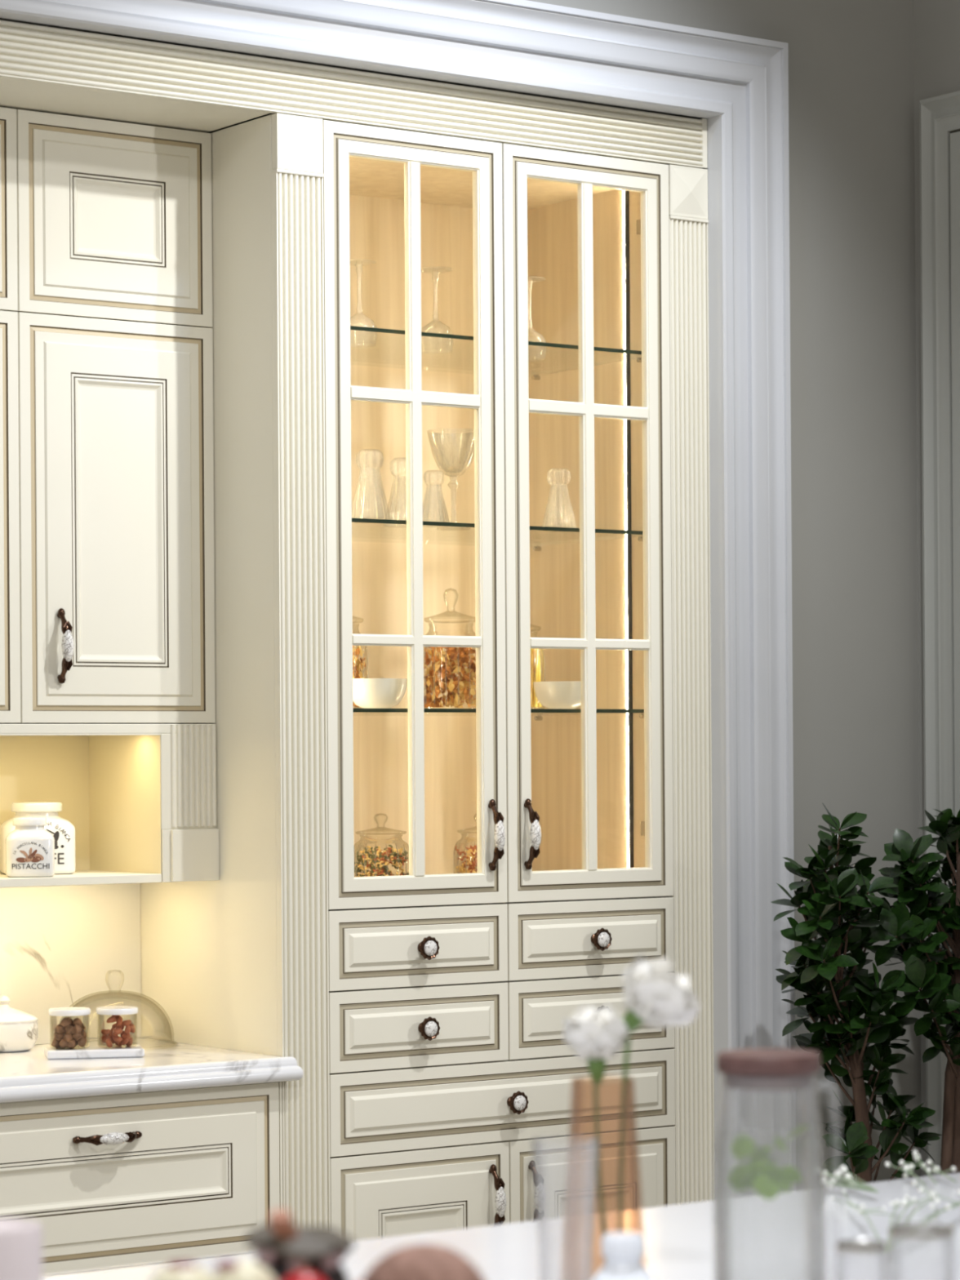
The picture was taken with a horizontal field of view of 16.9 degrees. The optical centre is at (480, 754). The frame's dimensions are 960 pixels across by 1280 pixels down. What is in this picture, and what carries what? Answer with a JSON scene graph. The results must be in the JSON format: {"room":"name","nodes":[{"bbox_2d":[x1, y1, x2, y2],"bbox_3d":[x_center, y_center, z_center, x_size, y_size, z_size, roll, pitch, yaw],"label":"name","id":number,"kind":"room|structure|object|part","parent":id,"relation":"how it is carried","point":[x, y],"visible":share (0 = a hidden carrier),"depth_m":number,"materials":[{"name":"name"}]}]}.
{"room":"kitchen","nodes":[
{"label":"kitchen","id":0,"kind":"room"},
{"bbox_2d":[0,0,921,1191],"bbox_3d":[-0.950,-0.493,6.472,4.530,4.000,0.700,0,0,-36],"label":"wall","id":1,"kind":"structure","parent":0,"point":[851,64],"depth_m":7.33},
{"bbox_2d":[0,106,17,311],"bbox_3d":[-1.194,-1.074,6.380,0.447,0.399,0.350,0,0,-36],"label":"upper cabinet","id":2,"kind":"object","parent":1,"relation":"attached to","point":[8,138],"visible":1,"depth_m":6.36,"materials":[{"name":"paint"}]},
{"bbox_2d":[0,310,21,723],"bbox_3d":[-1.177,-0.466,6.362,0.447,0.812,0.395,0,0,-36],"label":"upper cabinet","id":3,"kind":"object","parent":1,"relation":"attached to","point":[10,604],"visible":1,"depth_m":6.36,"materials":[{"name":"paint"}]},
{"bbox_2d":[0,870,141,1044],"bbox_3d":[-1.575,0.278,6.290,2.083,0.666,0.020,0,0,-36],"label":"backsplash","id":4,"kind":"structure","parent":1,"relation":"attached to","point":[75,945],"depth_m":6.79,"materials":[{"name":"stone"}]},
{"bbox_2d":[0,311,215,724],"bbox_3d":[-0.814,-0.469,6.625,0.446,0.812,0.395,0,0,-36],"label":"upper cabinet","id":5,"kind":"object","parent":1,"relation":"attached to","point":[116,455],"visible":1,"depth_m":6.50,"materials":[{"name":"paint"}]},
{"bbox_3d":[-0.824,-0.216,6.404,0.021,0.150,0.039,0,0,-36],"label":"handle","id":6,"kind":"part","parent":5,"relation":"part of","materials":[{"name":"ceramic"}]},
{"bbox_2d":[0,724,219,887],"bbox_3d":[-1.002,0.103,6.492,0.914,0.326,0.325,0,0,-36],"label":"open shelf unit","id":7,"kind":"object","parent":1,"relation":"attached to","point":[140,800],"visible":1,"depth_m":6.62,"materials":[{"name":"paint"}]},
{"bbox_2d":[4,817,54,877],"bbox_3d":[-0.901,0.185,6.457,0.097,0.118,0.098,0,0,-10],"label":"jar","id":8,"kind":"object","parent":7,"relation":"on","point":[29,848],"visible":1,"depth_m":6.41,"materials":[{"name":"white"}]},
{"bbox_3d":[-0.901,0.134,6.457,0.068,0.016,0.068,0,0,-9],"label":"lid","id":9,"kind":"part","parent":8,"relation":"part of","materials":[{"name":"white ceramic"}]},
{"bbox_2d":[16,847,44,862],"bbox_3d":[-0.894,0.200,6.409,0.055,0.029,0.001,0,0,-9],"label":"print","id":10,"kind":"object","parent":8,"relation":"attached to","point":[37,857],"depth_m":6.41},
{"bbox_2d":[0,801,75,874],"bbox_3d":[-0.907,0.170,6.610,0.148,0.147,0.149,0,0,-15],"label":"jar","id":11,"kind":"object","parent":7,"relation":"on","point":[63,831],"visible":0.59,"depth_m":6.56,"materials":[{"name":"white"}]},
{"bbox_3d":[-0.908,0.107,6.610,0.104,0.021,0.104,0,0,-15],"label":"lid","id":12,"kind":"part","parent":11,"relation":"part of","materials":[{"name":"white ceramic"}]},
{"bbox_2d":[46,829,63,848],"bbox_3d":[-0.879,0.172,6.541,0.071,0.040,0.001,0,0,-15],"label":"print","id":13,"kind":"object","parent":11,"relation":"attached to","point":[58,834],"depth_m":6.55,"materials":[{"name":"brown"}]},
{"bbox_3d":[-0.589,0.043,6.606,0.110,0.208,0.020,0,0,-36],"label":"fluted panel","id":14,"kind":"part","parent":7,"relation":"part of","materials":[{"name":"paint"}]},
{"bbox_2d":[15,109,212,328],"bbox_3d":[-0.831,-1.076,6.643,0.446,0.399,0.350,0,0,-36],"label":"upper cabinet","id":15,"kind":"object","parent":1,"relation":"attached to","point":[114,221],"visible":0.92,"depth_m":6.50,"materials":[{"name":"paint"}]},
{"bbox_2d":[0,77,270,133],"bbox_3d":[-1.433,-1.283,6.077,2.084,0.016,0.580,0,0,-36],"label":"soffit panel","id":16,"kind":"object","parent":1,"relation":"attached to","point":[14,94],"visible":0.49,"depth_m":6.39,"materials":[{"name":"paint"}]},
{"bbox_2d":[0,19,707,168],"bbox_3d":[-0.804,-1.334,6.162,3.203,0.108,0.020,0,0,-36],"label":"crown molding","id":17,"kind":"structure","parent":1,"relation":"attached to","point":[33,53],"depth_m":6.53,"materials":[{"name":"paint"}]},
{"bbox_2d":[0,0,795,1199],"bbox_3d":[-0.770,-0.029,6.124,3.558,3.069,0.070,0,0,-36],"label":"trim","id":18,"kind":"structure","parent":1,"relation":"attached to","point":[740,83],"depth_m":7.07,"materials":[{"name":"wood"}]},
{"bbox_2d":[913,0,959,1177],"bbox_3d":[1.820,-0.513,6.438,0.120,4.000,2.600,0,0,-36],"label":"wall","id":19,"kind":"structure","parent":0,"point":[936,23],"depth_m":7.44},
{"bbox_2d":[919,90,959,1176],"bbox_3d":[1.352,-0.007,6.966,0.026,2.995,1.110,0,0,-36],"label":"trim","id":20,"kind":"structure","parent":19,"relation":"attached to","point":[940,115],"depth_m":7.38,"materials":[{"name":"grey"}]},
{"bbox_2d":[950,129,959,884],"bbox_3d":[1.357,0.035,6.970,0.011,2.912,0.944,0,0,-36],"label":"door","id":21,"kind":"structure","parent":19,"relation":"in","point":[954,135],"depth_m":7.33,"materials":[{"name":"grey"}]},
{"bbox_3d":[1.463,1.515,3.640,8.500,0.050,8.300,0,0,-36],"label":"floor","id":22,"kind":"structure","parent":0,"visible":0},
{"bbox_2d":[0,1081,282,1275],"bbox_3d":[-0.892,1.080,6.401,0.854,0.852,0.629,0,0,-36],"label":"base cabinet","id":23,"kind":"object","parent":22,"relation":"on","point":[109,1181],"visible":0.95,"depth_m":6.25,"materials":[{"name":"paint"}]},
{"bbox_3d":[-0.707,0.735,6.180,0.150,0.021,0.039,0,0,-36],"label":"handle","id":24,"kind":"part","parent":23,"relation":"part of","materials":[{"name":"brown metal"}]},
{"bbox_3d":[-0.743,1.195,6.190,0.844,0.407,0.024,0,0,-36],"label":"drawer","id":25,"kind":"part","parent":23,"relation":"part of","materials":[{"name":"paint"}]},
{"bbox_2d":[0,1037,302,1102],"bbox_3d":[-1.388,0.633,6.053,2.109,0.046,0.620,0,0,-36],"label":"countertop","id":26,"kind":"structure","parent":23,"relation":"on","point":[28,1075],"depth_m":6.29,"materials":[{"name":"stone"}]},
{"bbox_2d":[0,995,38,1052],"bbox_3d":[-0.975,0.550,6.615,0.138,0.112,0.138,0,0,-36],"label":"covered dish","id":27,"kind":"object","parent":26,"relation":"on","point":[19,1029],"visible":1,"depth_m":6.57,"materials":[{"name":"ceramic"}]},
{"bbox_3d":[-0.975,0.520,6.615,0.138,0.052,0.138,0,0,-36],"label":"lid","id":28,"kind":"part","parent":27,"relation":"part of","materials":[{"name":"white ceramic"}]},
{"bbox_2d":[0,1021,38,1052],"bbox_3d":[-0.975,0.576,6.615,0.138,0.060,0.138,0,0,-36],"label":"bowl","id":29,"kind":"object","parent":27,"relation":"attached to","point":[15,1036],"depth_m":6.56,"materials":[{"name":"ceramic"}]},
{"bbox_2d":[44,1044,144,1059],"bbox_3d":[-0.774,0.596,6.472,0.194,0.017,0.096,0,0,-12],"label":"marble tray","id":30,"kind":"object","parent":26,"relation":"on","point":[133,1051],"visible":1,"depth_m":6.43,"materials":[{"name":"stone"}]},
{"bbox_2d":[48,1007,90,1016],"bbox_3d":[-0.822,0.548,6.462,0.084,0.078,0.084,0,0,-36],"label":"lid","id":31,"kind":"object","parent":30,"relation":"on","point":[57,1011],"visible":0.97,"depth_m":6.43,"materials":[{"name":"white"}]},
{"bbox_2d":[51,1037,60,1048],"bbox_3d":[-0.847,0.578,6.457,0.022,0.023,0.018,0,0,-22],"label":"nut","id":32,"kind":"object","parent":31,"relation":"in","point":[55,1043],"visible":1,"depth_m":6.45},
{"bbox_2d":[54,1024,65,1033],"bbox_3d":[-0.839,0.550,6.446,0.020,0.021,0.018,0,0,7],"label":"nut","id":33,"kind":"object","parent":31,"relation":"in","point":[59,1028],"visible":1,"depth_m":6.44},
{"bbox_2d":[55,1032,64,1040],"bbox_3d":[-0.839,0.561,6.447,0.018,0.022,0.023,-1,0,12],"label":"nut","id":34,"kind":"object","parent":31,"relation":"in","point":[59,1037],"visible":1,"depth_m":6.44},
{"bbox_2d":[59,1038,66,1048],"bbox_3d":[-0.831,0.576,6.439,0.019,0.021,0.018,0,0,-42],"label":"nut","id":35,"kind":"object","parent":31,"relation":"in","point":[63,1043],"visible":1,"depth_m":6.43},
{"bbox_2d":[59,1017,71,1027],"bbox_3d":[-0.829,0.536,6.448,0.021,0.020,0.019,0,0,-21],"label":"nut","id":36,"kind":"object","parent":31,"relation":"in","point":[64,1022],"visible":1,"depth_m":6.44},
{"bbox_2d":[63,1032,72,1041],"bbox_3d":[-0.822,0.564,6.439,0.019,0.019,0.019,0,0,-32],"label":"nut","id":37,"kind":"object","parent":31,"relation":"in","point":[67,1037],"visible":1,"depth_m":6.43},
{"bbox_2d":[65,1025,75,1034],"bbox_3d":[-0.818,0.550,6.438,0.020,0.020,0.020,0,0,-9],"label":"nut","id":38,"kind":"object","parent":31,"relation":"in","point":[69,1029],"visible":1,"depth_m":6.43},
{"bbox_2d":[66,1039,75,1048],"bbox_3d":[-0.816,0.577,6.439,0.020,0.024,0.019,0,0,-34],"label":"nut","id":39,"kind":"object","parent":31,"relation":"in","point":[71,1044],"visible":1,"depth_m":6.43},
{"bbox_2d":[71,1017,81,1026],"bbox_3d":[-0.806,0.537,6.457,0.020,0.021,0.018,0,0,40],"label":"nut","id":40,"kind":"object","parent":31,"relation":"in","point":[77,1021],"visible":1,"depth_m":6.45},
{"bbox_2d":[72,1032,82,1040],"bbox_3d":[-0.806,0.563,6.444,0.020,0.019,0.020,0,0,-43],"label":"nut","id":41,"kind":"object","parent":31,"relation":"in","point":[76,1037],"visible":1,"depth_m":6.44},
{"bbox_2d":[73,1024,81,1033],"bbox_3d":[-0.805,0.549,6.444,0.018,0.021,0.019,0,0,19],"label":"nut","id":42,"kind":"object","parent":31,"relation":"in","point":[77,1028],"visible":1,"depth_m":6.44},
{"bbox_2d":[77,1037,86,1047],"bbox_3d":[-0.797,0.576,6.462,0.018,0.021,0.020,0,0,-9],"label":"nut","id":43,"kind":"object","parent":31,"relation":"in","point":[82,1042],"visible":1,"depth_m":6.45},
{"bbox_2d":[80,1022,85,1030],"bbox_3d":[-0.802,0.549,6.478,0.019,0.023,0.020,0,0,-35],"label":"nut","id":44,"kind":"object","parent":31,"relation":"in","point":[82,1026],"visible":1,"depth_m":6.47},
{"bbox_2d":[80,1030,86,1038],"bbox_3d":[-0.797,0.562,6.464,0.018,0.021,0.020,0,0,-2],"label":"nut","id":45,"kind":"object","parent":31,"relation":"in","point":[83,1033],"visible":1,"depth_m":6.46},
{"bbox_2d":[96,1005,137,1014],"bbox_3d":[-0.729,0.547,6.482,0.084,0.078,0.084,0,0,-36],"label":"lid","id":46,"kind":"object","parent":30,"relation":"on","point":[112,1010],"visible":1,"depth_m":6.45,"materials":[{"name":"white"}]},
{"bbox_2d":[101,1035,107,1042],"bbox_3d":[-0.750,0.570,6.468,0.020,0.015,0.012,0,0,26],"label":"nut","id":47,"kind":"object","parent":46,"relation":"in","point":[104,1037],"visible":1,"depth_m":6.46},
{"bbox_2d":[101,1029,110,1035],"bbox_3d":[-0.750,0.557,6.471,0.021,0.013,0.012,0,0,19],"label":"nut","id":48,"kind":"object","parent":46,"relation":"in","point":[104,1032],"visible":1,"depth_m":6.47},
{"bbox_2d":[106,1037,112,1047],"bbox_3d":[-0.742,0.576,6.452,0.013,0.020,0.012,0,0,0],"label":"nut","id":49,"kind":"object","parent":46,"relation":"in","point":[108,1043],"visible":1,"depth_m":6.45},
{"bbox_2d":[106,1017,116,1022],"bbox_3d":[-0.738,0.532,6.466,0.020,0.012,0.012,0,0,-33],"label":"nut","id":50,"kind":"object","parent":46,"relation":"in","point":[111,1020],"visible":1,"depth_m":6.46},
{"bbox_2d":[112,1035,122,1042],"bbox_3d":[-0.725,0.570,6.460,0.020,0.014,0.012,0,0,24],"label":"nut","id":51,"kind":"object","parent":46,"relation":"in","point":[117,1039],"visible":1,"depth_m":6.46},
{"bbox_2d":[114,1028,122,1034],"bbox_3d":[-0.722,0.554,6.452,0.012,0.012,0.021,0,0,41],"label":"nut","id":52,"kind":"object","parent":46,"relation":"in","point":[117,1031],"visible":1,"depth_m":6.45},
{"bbox_2d":[115,1017,122,1026],"bbox_3d":[-0.724,0.537,6.474,0.012,0.018,0.016,0,0,21],"label":"nut","id":53,"kind":"object","parent":46,"relation":"in","point":[119,1020],"visible":1,"depth_m":6.47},
{"bbox_2d":[120,1037,128,1044],"bbox_3d":[-0.711,0.574,6.468,0.017,0.017,0.012,0,0,32],"label":"nut","id":54,"kind":"object","parent":46,"relation":"in","point":[125,1041],"visible":1,"depth_m":6.46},
{"bbox_2d":[121,1033,130,1039],"bbox_3d":[-0.709,0.565,6.468,0.020,0.014,0.012,0,0,30],"label":"nut","id":55,"kind":"object","parent":46,"relation":"in","point":[126,1035],"visible":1,"depth_m":6.46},
{"bbox_2d":[121,1019,131,1026],"bbox_3d":[-0.708,0.539,6.475,0.020,0.012,0.012,0,0,-33],"label":"nut","id":56,"kind":"object","parent":46,"relation":"in","point":[125,1023],"visible":1,"depth_m":6.47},
{"bbox_2d":[124,1025,130,1033],"bbox_3d":[-0.707,0.552,6.475,0.013,0.021,0.012,0,0,-31],"label":"nut","id":57,"kind":"object","parent":46,"relation":"in","point":[127,1029],"visible":1,"depth_m":6.47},
{"bbox_2d":[125,1037,132,1046],"bbox_3d":[-0.706,0.578,6.495,0.016,0.019,0.012,0,0,41],"label":"nut","id":58,"kind":"object","parent":46,"relation":"in","point":[129,1043],"visible":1,"depth_m":6.49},
{"bbox_2d":[129,1026,135,1033],"bbox_3d":[-0.703,0.553,6.485,0.021,0.014,0.012,0,0,23],"label":"nut","id":59,"kind":"object","parent":46,"relation":"in","point":[132,1028],"visible":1,"depth_m":6.48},
{"bbox_2d":[140,112,715,1240],"bbox_3d":[-0.101,0.109,6.982,1.144,2.783,0.662,0,0,-36],"label":"display cabinet","id":60,"kind":"object","parent":22,"relation":"on","point":[460,386],"visible":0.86,"depth_m":6.79,"materials":[{"name":"paint"}]},
{"bbox_3d":[-0.571,0.112,6.693,0.018,2.783,0.580,0,0,-36],"label":"panel","id":61,"kind":"part","parent":60,"relation":"part of","materials":[{"name":"paint"}]},
{"bbox_2d":[352,678,407,708],"bbox_3d":[-0.213,-0.126,6.711,0.129,0.062,0.128,0,0,-36],"label":"bowl","id":62,"kind":"object","parent":60,"relation":"on","point":[367,693],"visible":0.82,"depth_m":6.66,"materials":[{"name":"white ceramic"}]},
{"bbox_3d":[-0.134,-0.484,6.641,0.446,1.592,0.021,0,0,-36],"label":"glass door","id":63,"kind":"part","parent":60,"relation":"part of","materials":[{"name":"paint"}]},
{"bbox_3d":[-0.127,0.396,6.639,0.446,0.161,0.026,0,0,-36],"label":"drawer","id":64,"kind":"part","parent":60,"relation":"part of","materials":[{"name":"paint"}]},
{"bbox_3d":[-0.126,0.561,6.639,0.446,0.162,0.026,0,0,-36],"label":"drawer","id":65,"kind":"part","parent":60,"relation":"part of","materials":[{"name":"paint"}]},
{"bbox_3d":[-0.122,1.104,6.640,0.446,0.581,0.024,0,0,-36],"label":"door","id":66,"kind":"part","parent":60,"relation":"part of","materials":[{"name":"paint"}]},
{"bbox_3d":[-0.108,0.561,6.616,0.049,0.049,0.032,0,0,-36],"label":"knob","id":67,"kind":"part","parent":60,"relation":"part of","materials":[{"name":"ceramic"}]},
{"bbox_3d":[-0.110,0.396,6.616,0.049,0.049,0.032,0,0,-36],"label":"knob","id":68,"kind":"part","parent":60,"relation":"part of","materials":[{"name":"ceramic"}]},
{"bbox_2d":[350,325,641,354],"bbox_3d":[-0.116,-0.871,6.989,0.876,0.008,0.491,0,0,-36],"label":"glass shelf","id":69,"kind":"object","parent":60,"relation":"attached to","point":[636,348],"depth_m":6.87,"materials":[{"name":"grey"}]},
{"bbox_3d":[0.034,0.168,6.722,0.021,0.150,0.039,0,0,-36],"label":"handle","id":70,"kind":"part","parent":60,"relation":"part of","materials":[{"name":"ceramic"}]},
{"bbox_3d":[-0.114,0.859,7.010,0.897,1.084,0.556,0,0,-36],"label":"drawer","id":71,"kind":"part","parent":60,"relation":"part of","materials":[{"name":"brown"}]},
{"bbox_2d":[351,518,642,534],"bbox_3d":[-0.113,-0.479,6.989,0.876,0.008,0.491,0,0,-36],"label":"glass shelf","id":72,"kind":"object","parent":60,"relation":"attached to","point":[627,528],"depth_m":6.95,"materials":[{"name":"grey"}]},
{"bbox_3d":[0.035,0.929,6.716,0.021,0.150,0.039,0,0,-36],"label":"handle","id":73,"kind":"part","parent":60,"relation":"part of","materials":[{"name":"ceramic"}]},
{"bbox_2d":[352,708,644,712],"bbox_3d":[-0.110,-0.091,6.989,0.876,0.008,0.491,0,0,-36],"label":"glass shelf","id":74,"kind":"object","parent":60,"relation":"attached to","point":[356,710],"depth_m":6.75,"materials":[{"name":"grey"}]},
{"bbox_3d":[0.058,0.727,6.771,0.896,0.165,0.026,0,0,-36],"label":"drawer","id":75,"kind":"part","parent":60,"relation":"part of","materials":[{"name":"paint"}]},
{"bbox_3d":[0.075,0.727,6.747,0.049,0.049,0.032,0,0,-36],"label":"knob","id":76,"kind":"part","parent":60,"relation":"part of","materials":[{"name":"ceramic"}]},
{"bbox_3d":[0.109,0.168,6.777,0.021,0.150,0.039,0,0,-36],"label":"handle","id":77,"kind":"part","parent":60,"relation":"part of","materials":[{"name":"ceramic"}]},
{"bbox_3d":[0.118,0.928,6.776,0.021,0.150,0.039,0,0,-36],"label":"handle","id":78,"kind":"part","parent":60,"relation":"part of","materials":[{"name":"ceramic"}]},
{"bbox_2d":[533,680,581,709],"bbox_3d":[0.178,-0.128,7.005,0.125,0.060,0.124,0,0,-36],"label":"bowl","id":79,"kind":"object","parent":60,"relation":"on","point":[566,695],"visible":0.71,"depth_m":6.96,"materials":[{"name":"white ceramic"}]},
{"bbox_3d":[0.230,-0.487,6.904,0.446,1.592,0.021,0,0,-36],"label":"glass door","id":80,"kind":"part","parent":60,"relation":"part of","materials":[{"name":"paint"}]},
{"bbox_3d":[0.239,0.558,6.902,0.446,0.162,0.026,0,0,-36],"label":"drawer","id":81,"kind":"part","parent":60,"relation":"part of","materials":[{"name":"paint"}]},
{"bbox_3d":[0.238,0.393,6.902,0.446,0.161,0.026,0,0,-36],"label":"drawer","id":82,"kind":"part","parent":60,"relation":"part of","materials":[{"name":"paint"}]},
{"bbox_3d":[0.242,1.101,6.903,0.446,0.581,0.024,0,0,-36],"label":"door","id":83,"kind":"part","parent":60,"relation":"part of","materials":[{"name":"paint"}]},
{"bbox_3d":[0.255,0.394,6.879,0.049,0.049,0.032,0,0,-36],"label":"knob","id":84,"kind":"part","parent":60,"relation":"part of","materials":[{"name":"ceramic"}]},
{"bbox_3d":[-0.063,-0.229,7.001,0.139,0.265,0.139,0,0,-36],"label":"storage jar","id":85,"kind":"object","parent":60,"relation":"on","visible":0},
{"bbox_2d":[423,646,475,707],"bbox_3d":[-0.062,-0.179,7.000,0.126,0.154,0.126,0,0,-36],"label":"filling","id":86,"kind":"object","parent":85,"relation":"in","point":[445,664],"visible":0.91,"depth_m":6.97,"materials":[{"name":"orange plant"}]},
{"bbox_3d":[-0.300,-0.222,6.829,0.128,0.255,0.128,0,0,-36],"label":"storage jar","id":87,"kind":"object","parent":60,"relation":"on","visible":0},
{"bbox_2d":[352,645,365,706],"bbox_3d":[-0.299,-0.172,6.829,0.116,0.143,0.115,0,0,-36],"label":"filling","id":88,"kind":"object","parent":87,"relation":"in","point":[358,650],"visible":0.09,"depth_m":6.82,"materials":[{"name":"orange food"}]},
{"bbox_3d":[0.089,-0.220,7.147,0.112,0.245,0.112,0,0,-36],"label":"storage jar","id":89,"kind":"object","parent":60,"relation":"on","visible":0},
{"bbox_2d":[530,648,542,706],"bbox_3d":[0.089,-0.177,7.148,0.100,0.144,0.094,0,0,20],"label":"filling","id":90,"kind":"object","parent":89,"relation":"in","point":[535,664],"visible":0.14,"depth_m":7.13,"materials":[{"name":"yellow"}]},
{"bbox_3d":[-0.213,0.207,6.939,0.131,0.163,0.131,0,0,-36],"label":"storage jar","id":91,"kind":"object","parent":60,"relation":"in","visible":0},
{"bbox_2d":[354,844,408,876],"bbox_3d":[-0.214,0.239,6.937,0.122,0.092,0.115,0,0,26],"label":"filling","id":92,"kind":"object","parent":91,"relation":"in","point":[393,855],"visible":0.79,"depth_m":6.91,"materials":[{"name":"multicoloured food"}]},
{"bbox_3d":[0.001,0.208,7.093,0.120,0.160,0.120,0,0,-36],"label":"storage jar","id":93,"kind":"object","parent":60,"relation":"on","visible":0},
{"bbox_2d":[454,844,477,873],"bbox_3d":[0.002,0.240,7.095,0.108,0.086,0.111,0,0,-36],"label":"filling","id":94,"kind":"object","parent":93,"relation":"in","point":[473,868],"visible":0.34,"depth_m":7.08,"materials":[{"name":"brown food"}]},
{"bbox_2d":[42,1172,959,1279],"bbox_3d":[-0.054,1.050,3.077,2.988,0.900,1.600,0,0,-36],"label":"kitchen island","id":95,"kind":"object","parent":22,"relation":"on","point":[794,1235],"visible":0.82,"depth_m":3.96,"materials":[{"name":"stone"}]},
{"bbox_2d":[0,1217,42,1279],"bbox_3d":[-0.454,0.517,3.001,0.094,0.172,0.094,0,0,-36],"label":"pillar candle","id":96,"kind":"object","parent":95,"relation":"on","point":[20,1239],"visible":1,"depth_m":2.97,"materials":[{"name":"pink wax"}]},
{"bbox_2d":[591,1231,654,1279],"bbox_3d":[0.143,0.537,3.209,0.080,0.123,0.080,0,0,-36],"label":"bottle","id":97,"kind":"object","parent":95,"relation":"on","point":[623,1251],"visible":1,"depth_m":3.19,"materials":[{"name":"white ceramic"}]},
{"bbox_2d":[716,1048,820,1090],"bbox_3d":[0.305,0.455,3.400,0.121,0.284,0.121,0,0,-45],"label":"lid","id":98,"kind":"object","parent":95,"relation":"on","point":[754,1068],"visible":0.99,"depth_m":3.36,"materials":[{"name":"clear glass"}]},
{"bbox_2d":[727,1125,810,1199],"bbox_3d":[0.300,0.428,3.395,0.082,0.073,0.068,0,0,-38],"label":"sprig","id":99,"kind":"object","parent":98,"relation":"in","point":[761,1174],"visible":1,"depth_m":3.39,"materials":[{"name":"green"}]},
{"bbox_3d":[0.296,0.431,3.397,0.044,0.054,0.008,0,0,0],"label":"stem","id":100,"kind":"part","parent":99,"relation":"part of","materials":[{"name":"green"}]},
{"bbox_2d":[835,1239,887,1253],"bbox_3d":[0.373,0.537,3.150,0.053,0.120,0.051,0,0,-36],"label":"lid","id":101,"kind":"object","parent":95,"relation":"on","point":[852,1246],"visible":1,"depth_m":3.14,"materials":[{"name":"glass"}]},
{"bbox_2d":[813,1150,959,1253],"bbox_3d":[0.566,0.571,4.154,0.239,0.041,0.748,0,0,2],"label":"gypsophila spray","id":102,"kind":"object","parent":95,"relation":"on","point":[832,1182],"visible":0.99,"depth_m":4.33,"materials":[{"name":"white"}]},
{"bbox_2d":[888,1222,954,1239],"bbox_3d":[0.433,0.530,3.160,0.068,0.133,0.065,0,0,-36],"label":"lid","id":103,"kind":"object","parent":95,"relation":"on","point":[943,1231],"visible":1,"depth_m":3.15,"materials":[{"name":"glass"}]},
{"bbox_3d":[0.132,0.473,3.450,0.097,0.252,0.097,0,0,-36],"label":"vase","id":104,"kind":"object","parent":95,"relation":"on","visible":0},
{"bbox_2d":[562,1004,629,1263],"bbox_3d":[0.125,0.425,3.453,0.076,0.318,0.072,0,0,-36],"label":"flower","id":105,"kind":"object","parent":104,"relation":"in","point":[595,1035],"visible":1,"depth_m":3.44,"materials":[{"name":"white plant"}]},
{"bbox_3d":[0.131,0.465,3.447,0.020,0.236,0.006,0,0,-2],"label":"stem","id":106,"kind":"part","parent":105,"relation":"part of","materials":[{"name":"brown"}]},
{"bbox_2d":[617,953,700,1231],"bbox_3d":[0.193,0.398,3.454,0.086,0.370,0.096,0,0,-36],"label":"flower","id":107,"kind":"object","parent":104,"relation":"in","point":[655,997],"visible":0.98,"depth_m":3.44,"materials":[{"name":"white plant"}]},
{"bbox_3d":[0.154,0.442,3.449,0.017,0.282,0.006,0,0,-16],"label":"stem","id":108,"kind":"part","parent":107,"relation":"part of","materials":[{"name":"brown"}]},
{"bbox_3d":[-0.124,0.556,2.548,0.330,0.089,0.330,0,0,-36],"label":"fruit bowl","id":109,"kind":"object","parent":95,"relation":"on","visible":0},
{"bbox_2d":[244,1208,354,1279],"bbox_3d":[-0.147,0.420,2.602,0.089,0.113,0.088,0,0,38],"label":"mangosteen","id":110,"kind":"object","parent":109,"relation":"in","point":[282,1247],"visible":0.97,"depth_m":2.57,"materials":[{"name":"black"}]},
{"bbox_3d":[-0.157,0.379,2.581,0.020,0.030,0.029,7,7,25],"label":"stem","id":111,"kind":"part","parent":110,"relation":"part of","materials":[{"name":"brown"}]},
{"bbox_2d":[283,1265,325,1279],"bbox_3d":[-0.136,0.421,2.489,0.048,0.052,0.048,0,0,-36],"label":"fruit","id":112,"kind":"object","parent":109,"relation":"in","point":[304,1275],"visible":1,"depth_m":2.48,"materials":[{"name":"red food"}]},
{"bbox_3d":[-0.136,0.398,2.491,0.003,0.006,0.005,0,0,9],"label":"stem","id":113,"kind":"part","parent":112,"relation":"part of","materials":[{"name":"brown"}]},
{"bbox_2d":[362,1243,484,1279],"bbox_3d":[-0.045,0.456,2.649,0.113,0.107,0.112,0,0,-36],"label":"fruit","id":114,"kind":"object","parent":109,"relation":"in","point":[420,1261],"visible":1,"depth_m":2.62,"materials":[{"name":"brown food"}]},
{"bbox_3d":[-0.205,0.482,2.502,0.060,0.060,0.060,0,0,-36],"label":"fruit","id":115,"kind":"object","parent":109,"relation":"in","visible":0},
{"bbox_2d":[151,1261,213,1279],"bbox_3d":[-0.231,0.421,2.493,0.060,0.058,0.061,0,0,-36],"label":"fruit","id":116,"kind":"object","parent":115,"relation":"on","point":[176,1270],"visible":1,"depth_m":2.48,"materials":[{"name":"beige food"}]},
{"bbox_2d":[213,1260,275,1279],"bbox_3d":[-0.184,0.420,2.497,0.056,0.057,0.057,0,0,-36],"label":"fruit","id":117,"kind":"object","parent":115,"relation":"on","point":[230,1269],"visible":1,"depth_m":2.49,"materials":[{"name":"beige food"}]},
{"bbox_2d":[771,802,941,1183],"bbox_3d":[0.813,0.797,6.912,0.445,1.394,0.320,0,0,-36],"label":"ficus tree","id":118,"kind":"object","parent":22,"relation":"on","point":[829,897],"visible":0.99,"depth_m":6.86,"materials":[{"name":"green plant"}]},
{"bbox_2d":[869,808,959,1174],"bbox_3d":[1.022,0.795,7.015,0.483,1.396,0.322,0,0,-36],"label":"ficus tree","id":119,"kind":"object","parent":22,"relation":"on","point":[931,966],"visible":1,"depth_m":6.93,"materials":[{"name":"green plant"}]}
]}

